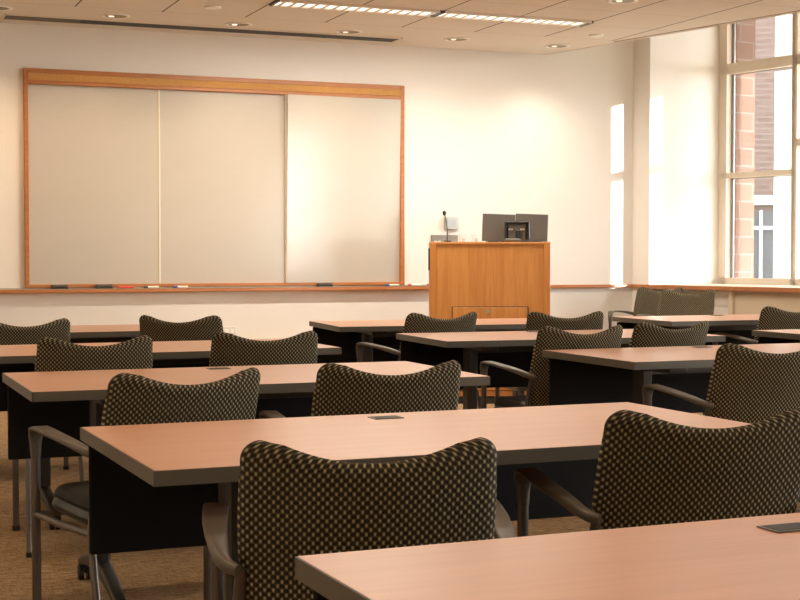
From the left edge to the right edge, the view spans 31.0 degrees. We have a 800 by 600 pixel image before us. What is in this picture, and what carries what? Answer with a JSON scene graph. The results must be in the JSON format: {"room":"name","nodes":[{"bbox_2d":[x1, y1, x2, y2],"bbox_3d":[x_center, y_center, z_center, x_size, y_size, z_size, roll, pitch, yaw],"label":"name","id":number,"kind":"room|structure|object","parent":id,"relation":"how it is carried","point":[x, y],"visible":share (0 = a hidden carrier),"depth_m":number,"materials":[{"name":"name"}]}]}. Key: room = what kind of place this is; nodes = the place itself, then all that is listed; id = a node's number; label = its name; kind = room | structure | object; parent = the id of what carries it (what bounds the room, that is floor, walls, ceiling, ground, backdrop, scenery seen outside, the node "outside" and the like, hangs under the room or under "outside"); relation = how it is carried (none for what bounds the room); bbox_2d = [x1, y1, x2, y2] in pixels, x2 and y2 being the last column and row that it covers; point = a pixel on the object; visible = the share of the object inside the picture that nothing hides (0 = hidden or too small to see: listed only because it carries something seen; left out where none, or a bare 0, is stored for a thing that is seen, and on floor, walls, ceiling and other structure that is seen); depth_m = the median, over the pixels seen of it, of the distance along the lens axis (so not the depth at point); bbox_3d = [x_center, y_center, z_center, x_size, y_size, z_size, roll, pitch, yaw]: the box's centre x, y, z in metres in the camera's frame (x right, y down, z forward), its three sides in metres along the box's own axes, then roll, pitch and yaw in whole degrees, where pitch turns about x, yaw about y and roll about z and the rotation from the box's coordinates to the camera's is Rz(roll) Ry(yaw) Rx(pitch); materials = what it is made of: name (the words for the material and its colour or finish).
{"room":"classroom","nodes":[
{"label":"classroom","id":0,"kind":"room"},
{"bbox_2d":[0,23,718,338],"bbox_3d":[-1.366,-0.966,11.666,9.314,3.500,0.533,-1,2,-22],"label":"wall","id":1,"kind":"structure","parent":0,"point":[617,144],"depth_m":12.45,"materials":[{"name":"white paint"}]},
{"bbox_2d":[23,68,404,287],"bbox_3d":[-1.409,-0.946,11.550,3.123,1.673,0.076,-1,2,-22],"label":"whiteboard","id":2,"kind":"object","parent":1,"relation":"attached to","point":[131,179],"visible":1,"depth_m":11.54,"materials":[{"name":"white plastic"}]},
{"bbox_2d":[0,285,428,293],"bbox_3d":[-2.514,-0.090,11.127,6.460,0.012,0.084,-1,2,-22],"label":"trim","id":3,"kind":"structure","parent":1,"relation":"attached to","point":[333,285],"depth_m":11.57,"materials":[{"name":"brown wood"}]},
{"bbox_2d":[51,284,68,288],"bbox_3d":[-2.614,-0.102,11.064,0.130,0.034,0.044,-1,2,-22],"label":"eraser","id":4,"kind":"object","parent":3,"relation":"on","point":[53,286],"visible":1,"depth_m":11.05,"materials":[{"name":"grey plastic"}]},
{"bbox_2d":[95,284,112,288],"bbox_3d":[-2.298,-0.106,11.191,0.130,0.034,0.044,-1,2,-22],"label":"eraser","id":5,"kind":"object","parent":3,"relation":"on","point":[98,286],"visible":1,"depth_m":11.17,"materials":[{"name":"grey plastic"}]},
{"bbox_2d":[118,286,133,287],"bbox_3d":[-2.141,-0.100,11.264,0.115,0.018,0.018,-1,2,-22],"label":"marker","id":6,"kind":"object","parent":3,"relation":"on","point":[118,286],"visible":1,"depth_m":11.26,"materials":[{"name":"red plastic"}]},
{"bbox_2d":[144,286,158,287],"bbox_3d":[-1.956,-0.102,11.339,0.115,0.018,0.018,-1,2,-22],"label":"marker","id":7,"kind":"object","parent":3,"relation":"on","point":[144,286],"visible":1,"depth_m":11.33,"materials":[{"name":"white plastic"}]},
{"bbox_2d":[173,286,187,287],"bbox_3d":[-1.738,-0.105,11.427,0.115,0.018,0.018,-1,2,-22],"label":"marker","id":8,"kind":"object","parent":3,"relation":"on","point":[173,286],"visible":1,"depth_m":11.42,"materials":[{"name":"white plastic"}]},
{"bbox_2d":[316,282,332,286],"bbox_3d":[-0.620,-0.127,11.868,0.130,0.034,0.044,-1,2,-22],"label":"eraser","id":9,"kind":"object","parent":3,"relation":"on","point":[321,284],"visible":1,"depth_m":11.85,"materials":[{"name":"grey plastic"}]},
{"bbox_2d":[223,326,235,334],"bbox_3d":[-1.379,0.251,11.636,0.116,0.072,0.011,-1,2,-22],"label":"wall outlet","id":10,"kind":"object","parent":1,"relation":"attached to","point":[232,330],"visible":0.74,"depth_m":11.64,"materials":[{"name":"white plastic"}]},
{"bbox_2d":[431,235,457,241],"bbox_3d":[0.380,-0.511,12.319,0.250,0.090,0.018,-1,2,-22],"label":"plate","id":11,"kind":"object","parent":1,"relation":"attached to","point":[434,238],"visible":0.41,"depth_m":12.31,"materials":[{"name":"grey"}]},
{"bbox_2d":[444,217,457,229],"bbox_3d":[0.439,-0.654,12.329,0.124,0.110,0.034,-1,2,-22],"label":"control panel","id":12,"kind":"object","parent":1,"relation":"attached to","point":[452,222],"visible":0.92,"depth_m":12.31,"materials":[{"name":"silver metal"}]},
{"bbox_2d":[459,234,466,241],"bbox_3d":[0.545,-0.513,12.386,0.072,0.114,0.016,-1,2,-22],"label":"switch plate","id":13,"kind":"object","parent":1,"relation":"attached to","point":[462,237],"visible":0.58,"depth_m":12.38,"materials":[{"name":"white plastic"}]},
{"bbox_2d":[472,234,479,241],"bbox_3d":[0.658,-0.514,12.432,0.072,0.114,0.016,-1,2,-22],"label":"switch plate","id":14,"kind":"object","parent":1,"relation":"attached to","point":[475,237],"visible":0.58,"depth_m":12.43,"materials":[{"name":"white plastic"}]},
{"bbox_2d":[550,284,631,287],"bbox_3d":[-1.710,-0.081,11.479,8.217,0.028,0.035,-1,2,-22],"label":"trim","id":15,"kind":"structure","parent":1,"relation":"attached to","point":[601,285],"depth_m":12.85,"materials":[{"name":"brown wood"}]},
{"bbox_2d":[632,284,646,287],"bbox_3d":[2.156,-0.125,12.921,0.030,0.028,0.183,-1,2,-34],"label":"trim","id":16,"kind":"structure","parent":1,"relation":"attached to","point":[633,285],"depth_m":12.92,"materials":[{"name":"brown wood"}]},
{"bbox_2d":[544,10,799,54],"bbox_3d":[5.440,-2.083,6.932,0.018,0.223,14.138,-1,2,-36],"label":"trim","id":17,"kind":"structure","parent":1,"relation":"attached to","point":[795,12],"depth_m":11.35,"materials":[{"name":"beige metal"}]},
{"bbox_2d":[656,289,728,314],"bbox_3d":[2.581,0.330,12.550,0.075,0.856,0.923,-1,2,-34],"label":"trim","id":18,"kind":"structure","parent":1,"relation":"attached to","point":[721,296],"depth_m":12.27,"materials":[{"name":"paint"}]},
{"bbox_2d":[0,0,799,54],"bbox_3d":[2.046,-2.042,5.563,10.803,0.220,13.700,-1,2,-22],"label":"ceiling","id":19,"kind":"structure","parent":0,"point":[617,22],"depth_m":10.71,"materials":[{"name":"tile"}]},
{"bbox_2d":[0,5,12,10],"bbox_3d":[-2.861,-2.072,10.239,0.210,0.010,0.210,-1,2,-22],"label":"recessed light","id":20,"kind":"object","parent":19,"relation":"in","point":[2,8],"visible":1,"depth_m":10.25,"materials":[{"name":"white metal"}]},
{"bbox_2d":[101,13,129,18],"bbox_3d":[-2.090,-2.083,10.586,0.210,0.010,0.210,-1,2,-22],"label":"recessed light","id":21,"kind":"object","parent":19,"relation":"in","point":[110,15],"visible":1,"depth_m":10.57,"materials":[{"name":"white metal"}]},
{"bbox_2d":[1,13,402,42],"bbox_3d":[-1.470,-2.101,11.176,3.130,0.010,0.230,-1,2,-22],"label":"air slot","id":22,"kind":"object","parent":19,"relation":"attached to","point":[18,17],"visible":1,"depth_m":11.12,"materials":[{"name":"black metal"}]},
{"bbox_2d":[204,5,220,9],"bbox_3d":[-1.324,-2.070,10.201,0.120,0.012,0.120,-1,2,-22],"label":"sprinkler","id":23,"kind":"object","parent":19,"relation":"attached to","point":[211,7],"visible":1,"depth_m":10.16,"materials":[{"name":"white metal"}]},
{"bbox_2d":[225,22,251,26],"bbox_3d":[-1.230,-2.095,10.969,0.210,0.010,0.210,-1,2,-22],"label":"recessed light","id":24,"kind":"object","parent":19,"relation":"in","point":[230,24],"visible":1,"depth_m":10.96,"materials":[{"name":"white metal"}]},
{"bbox_2d":[336,30,361,34],"bbox_3d":[-0.400,-2.106,11.341,0.210,0.010,0.210,-1,2,-22],"label":"recessed light","id":25,"kind":"object","parent":19,"relation":"in","point":[345,32],"visible":1,"depth_m":11.33,"materials":[{"name":"white metal"}]},
{"bbox_2d":[269,0,441,16],"bbox_3d":[-0.305,-2.067,10.213,1.232,0.018,0.200,-1,2,-22],"label":"recessed light","id":26,"kind":"object","parent":19,"relation":"in","point":[277,3],"visible":1,"depth_m":10.19,"materials":[{"name":"glowing light emitter"},{"name":"white painted metal"}]},
{"bbox_2d":[444,37,469,41],"bbox_3d":[0.463,-2.118,11.725,0.210,0.010,0.210,-1,2,-22],"label":"recessed light","id":27,"kind":"object","parent":19,"relation":"in","point":[451,39],"visible":1,"depth_m":11.72,"materials":[{"name":"white metal"}]},
{"bbox_2d":[433,10,593,26],"bbox_3d":[0.845,-2.081,10.677,1.232,0.018,0.200,-1,2,-22],"label":"recessed light","id":28,"kind":"object","parent":19,"relation":"in","point":[445,14],"visible":1,"depth_m":10.66,"materials":[{"name":"white luminous diffuser"},{"name":"metal"}]},
{"bbox_2d":[545,44,569,48],"bbox_3d":[1.324,-2.130,12.109,0.210,0.010,0.210,-1,2,-22],"label":"recessed light","id":29,"kind":"object","parent":19,"relation":"in","point":[554,46],"visible":1,"depth_m":12.09,"materials":[{"name":"white metal"}]},
{"bbox_2d":[589,34,603,36],"bbox_3d":[1.565,-2.110,11.502,0.120,0.012,0.120,-1,2,-22],"label":"sprinkler","id":30,"kind":"object","parent":19,"relation":"attached to","point":[590,35],"visible":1,"depth_m":11.47,"materials":[{"name":"white metal"}]},
{"bbox_2d":[608,0,637,3],"bbox_3d":[1.540,-2.063,9.954,0.210,0.010,0.210,-1,2,-22],"label":"recessed light","id":31,"kind":"object","parent":19,"relation":"in","point":[609,1],"visible":1,"depth_m":9.97,"materials":[{"name":"white metal"}]},
{"bbox_2d":[0,404,799,599],"bbox_3d":[2.684,0.998,6.077,12.900,0.080,14.600,-1,2,-22],"label":"floor","id":32,"kind":"structure","parent":0,"point":[172,573],"depth_m":5.45,"materials":[{"name":"beige carpet"}]},
{"bbox_2d":[0,318,83,480],"bbox_3d":[-1.937,0.502,7.347,0.597,0.834,0.619,-1,2,-22],"label":"armchair","id":33,"kind":"object","parent":32,"relation":"on","point":[60,328],"visible":0.17,"depth_m":7.12,"materials":[{"name":"brown fabric"}]},
{"bbox_2d":[20,324,139,342],"bbox_3d":[-1.951,0.528,8.042,1.524,0.738,0.762,-1,2,-22],"label":"table","id":34,"kind":"object","parent":32,"relation":"on","point":[78,333],"visible":0.05,"depth_m":8.06,"materials":[{"name":"beige laminate"}]},
{"bbox_2d":[12,335,152,557],"bbox_3d":[-1.255,0.549,5.827,0.597,0.834,0.619,-1,2,-19],"label":"armchair","id":35,"kind":"object","parent":32,"relation":"on","point":[53,354],"visible":0.23,"depth_m":5.57,"materials":[{"name":"brown fabric"}]},
{"bbox_2d":[28,367,260,599],"bbox_3d":[-0.697,0.601,4.149,0.597,0.834,0.619,-1,2,-31],"label":"armchair","id":36,"kind":"object","parent":32,"relation":"on","point":[131,399],"visible":0.3,"depth_m":3.96,"materials":[{"name":"brown fabric"}]},
{"bbox_2d":[0,338,341,529],"bbox_3d":[-1.111,0.576,6.502,1.524,0.738,0.762,-1,2,-23],"label":"table","id":37,"kind":"object","parent":32,"relation":"on","point":[166,354],"visible":0.15,"depth_m":6.42,"materials":[{"name":"beige laminate"}]},
{"bbox_2d":[139,315,223,341],"bbox_3d":[-1.130,0.488,7.796,0.597,0.834,0.619,0,2,6],"label":"armchair","id":38,"kind":"object","parent":32,"relation":"on","point":[205,328],"visible":0.16,"depth_m":7.53,"materials":[{"name":"brown fabric"}]},
{"bbox_2d":[2,361,489,599],"bbox_3d":[-0.542,0.623,4.982,1.524,0.738,0.762,-1,2,-22],"label":"table","id":39,"kind":"object","parent":32,"relation":"on","point":[66,402],"visible":0.34,"depth_m":5.01,"materials":[{"name":"beige laminate"}]},
{"bbox_2d":[209,330,317,366],"bbox_3d":[-0.614,0.537,6.189,0.597,0.834,0.619,0,2,-15],"label":"armchair","id":40,"kind":"object","parent":32,"relation":"on","point":[227,349],"visible":0.28,"depth_m":5.93,"materials":[{"name":"brown fabric"}]},
{"bbox_2d":[202,437,515,599],"bbox_3d":[-0.074,0.645,2.705,0.597,0.834,0.619,0,2,-6],"label":"armchair","id":41,"kind":"object","parent":32,"relation":"on","point":[292,503],"visible":0.75,"depth_m":2.46,"materials":[{"name":"fabric"}]},
{"bbox_2d":[259,360,460,418],"bbox_3d":[-0.092,0.590,4.485,0.597,0.834,0.619,-1,2,-17],"label":"armchair","id":42,"kind":"object","parent":32,"relation":"on","point":[339,389],"visible":0.2,"depth_m":4.22,"materials":[{"name":"brown fabric"}]},
{"bbox_2d":[80,402,749,599],"bbox_3d":[0.085,0.671,3.405,1.524,0.738,0.762,-1,2,-23],"label":"table","id":43,"kind":"object","parent":32,"relation":"on","point":[150,485],"visible":0.66,"depth_m":3.42,"materials":[{"name":"beige laminate"}]},
{"bbox_2d":[309,318,526,395],"bbox_3d":[0.272,0.502,8.888,1.524,0.738,0.762,-1,2,-17],"label":"table","id":44,"kind":"object","parent":32,"relation":"on","point":[345,335],"visible":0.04,"depth_m":8.98,"materials":[{"name":"beige laminate"}]},
{"bbox_2d":[356,311,480,408],"bbox_3d":[0.134,0.476,8.178,0.597,0.834,0.619,-1,2,-27],"label":"armchair","id":45,"kind":"object","parent":32,"relation":"on","point":[414,322],"visible":0.22,"depth_m":7.93,"materials":[{"name":"brown fabric"}]},
{"bbox_2d":[428,242,549,403],"bbox_3d":[0.688,0.168,11.403,0.937,1.250,0.625,0,2,0],"label":"podium","id":46,"kind":"object","parent":32,"relation":"on","point":[492,280],"visible":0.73,"depth_m":11.10,"materials":[{"name":"brown wood"}]},
{"bbox_2d":[443,211,450,241],"bbox_3d":[0.368,-0.574,11.234,0.062,0.245,0.060,2,2,42],"label":"gooseneck microphone","id":47,"kind":"object","parent":46,"relation":"on","point":[444,212],"visible":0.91,"depth_m":11.23,"materials":[{"name":"black plastic"}]},
{"bbox_2d":[482,213,514,241],"bbox_3d":[0.780,-0.573,11.462,0.266,0.229,0.140,0,2,-4],"label":"monitor","id":48,"kind":"object","parent":46,"relation":"on","point":[492,224],"visible":0.77,"depth_m":11.42,"materials":[{"name":"grey plastic"}]},
{"bbox_2d":[504,221,529,241],"bbox_3d":[0.915,-0.535,11.293,0.198,0.165,0.110,0,2,0],"label":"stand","id":49,"kind":"object","parent":46,"relation":"on","point":[514,231],"visible":1,"depth_m":11.28,"materials":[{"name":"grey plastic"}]},
{"bbox_2d":[515,214,547,241],"bbox_3d":[1.045,-0.573,11.461,0.266,0.229,0.140,0,2,4],"label":"monitor","id":50,"kind":"object","parent":46,"relation":"on","point":[538,223],"visible":0.72,"depth_m":11.42,"materials":[{"name":"grey plastic"}]},
{"bbox_2d":[295,513,799,599],"bbox_3d":[0.706,0.717,1.931,1.524,0.738,0.762,-1,2,-23],"label":"table","id":51,"kind":"object","parent":32,"relation":"on","point":[757,557],"visible":1,"depth_m":1.92,"materials":[{"name":"brown wood"}]},
{"bbox_2d":[495,311,603,400],"bbox_3d":[0.892,0.472,8.315,0.597,0.834,0.619,0,2,-10],"label":"armchair","id":52,"kind":"object","parent":32,"relation":"on","point":[536,321],"visible":0.17,"depth_m":8.05,"materials":[{"name":"brown fabric"}]},
{"bbox_2d":[480,325,622,408],"bbox_3d":[0.735,0.523,6.668,0.567,0.834,0.619,-1,2,-20],"label":"armchair","id":53,"kind":"object","parent":32,"relation":"on","point":[548,338],"visible":0.3,"depth_m":6.44,"materials":[{"name":"brown fabric"}]},
{"bbox_2d":[396,329,725,409],"bbox_3d":[0.823,0.545,7.501,1.524,0.738,0.762,-1,2,-19],"label":"table","id":54,"kind":"object","parent":32,"relation":"on","point":[515,349],"visible":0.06,"depth_m":7.57,"materials":[{"name":"beige laminate"}]},
{"bbox_2d":[608,287,682,327],"bbox_3d":[2.142,0.329,12.325,0.561,0.872,0.619,1,2,31],"label":"armchair","id":55,"kind":"object","parent":32,"relation":"on","point":[647,300],"visible":0.25,"depth_m":12.53,"materials":[{"name":"brown fabric"}]},
{"bbox_2d":[514,407,799,536],"bbox_3d":[0.603,0.630,3.193,0.597,0.834,0.619,0,2,-9],"label":"armchair","id":56,"kind":"object","parent":32,"relation":"on","point":[651,470],"visible":0.41,"depth_m":2.96,"materials":[{"name":"brown fabric"}]},
{"bbox_2d":[628,321,708,414],"bbox_3d":[1.200,0.510,7.060,0.567,0.834,0.619,-1,2,-25],"label":"armchair","id":57,"kind":"object","parent":32,"relation":"on","point":[644,334],"visible":0.21,"depth_m":6.79,"materials":[{"name":"brown fabric"}]},
{"bbox_2d":[542,343,799,412],"bbox_3d":[1.466,0.585,6.201,1.524,0.738,0.762,-1,2,-22],"label":"table","id":58,"kind":"object","parent":32,"relation":"on","point":[601,375],"visible":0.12,"depth_m":6.27,"materials":[{"name":"beige laminate"}]},
{"bbox_2d":[637,289,714,315],"bbox_3d":[2.241,0.354,11.496,0.597,0.872,0.619,1,2,24],"label":"armchair","id":59,"kind":"object","parent":32,"relation":"on","point":[671,303],"visible":0.23,"depth_m":11.68,"materials":[{"name":"brown fabric"}]},
{"bbox_2d":[612,314,759,345],"bbox_3d":[2.271,0.480,9.588,1.524,0.738,0.762,-1,2,-20],"label":"table","id":60,"kind":"object","parent":32,"relation":"on","point":[742,325],"visible":0.12,"depth_m":9.52,"materials":[{"name":"beige laminate"}]},
{"bbox_2d":[642,343,799,423],"bbox_3d":[1.294,0.561,5.417,0.597,0.834,0.619,0,2,-14],"label":"armchair","id":61,"kind":"object","parent":32,"relation":"on","point":[747,385],"visible":0.41,"depth_m":5.18,"materials":[{"name":"brown fabric"}]},
{"bbox_2d":[712,306,799,344],"bbox_3d":[2.378,0.446,9.152,0.597,0.834,0.619,-1,2,-16],"label":"armchair","id":62,"kind":"object","parent":32,"relation":"on","point":[771,318],"visible":0.24,"depth_m":8.88,"materials":[{"name":"brown fabric"}]},
{"bbox_2d":[752,329,799,343],"bbox_3d":[2.781,0.534,7.859,1.524,0.738,0.762,-1,2,-22],"label":"table","id":63,"kind":"object","parent":32,"relation":"on","point":[785,335],"visible":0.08,"depth_m":7.88,"materials":[{"name":"beige laminate"}]},
{"bbox_3d":[6.840,-0.833,7.383,3.349,3.500,13.969,-1,2,-22],"label":"wall","id":64,"kind":"structure","parent":0,"visible":0},
{"bbox_2d":[647,284,799,292],"bbox_3d":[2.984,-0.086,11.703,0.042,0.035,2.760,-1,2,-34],"label":"trim","id":65,"kind":"structure","parent":64,"relation":"attached to","point":[652,286],"depth_m":12.04,"materials":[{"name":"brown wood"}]},
{"bbox_2d":[718,13,794,284],"bbox_3d":[3.221,-1.423,12.950,0.080,2.566,0.890,-1,2,-34],"label":"window","id":66,"kind":"structure","parent":64,"relation":"in","point":[784,24],"depth_m":12.85,"materials":[{"name":"beige paint"}]},
{"bbox_2d":[728,291,799,314],"bbox_3d":[3.378,0.364,11.434,0.280,0.856,1.810,-1,2,-34],"label":"trim","id":67,"kind":"structure","parent":64,"relation":"attached to","point":[739,302],"depth_m":11.85,"materials":[{"name":"beige"}]},
{"bbox_2d":[791,13,799,284],"bbox_3d":[3.705,-1.401,12.232,0.080,2.566,0.890,-1,2,-34],"label":"window","id":68,"kind":"structure","parent":64,"relation":"in","point":[796,181],"depth_m":12.56,"materials":[{"name":"beige paint"}]},
{"label":"outside","id":69,"kind":"structure","parent":0,"visible":0},
{"bbox_3d":[17.572,3.524,23.384,130.000,0.200,150.000,-1,2,-22],"label":"ground","id":70,"kind":"structure","parent":69,"visible":0},
{"bbox_2d":[730,20,754,277],"bbox_3d":[3.081,-1.280,13.728,0.245,10.000,0.550,-1,2,-34],"label":"brick pier","id":71,"kind":"structure","parent":70,"relation":"on","point":[745,31],"depth_m":13.49,"materials":[{"name":"brick"}]},
{"bbox_2d":[754,17,791,278],"bbox_3d":[6.228,-2.022,21.558,10.000,11.000,5.060,0,2,14],"label":"building","id":72,"kind":"structure","parent":70,"relation":"on","point":[764,28],"depth_m":19.34,"materials":[{"name":"brown brick"}]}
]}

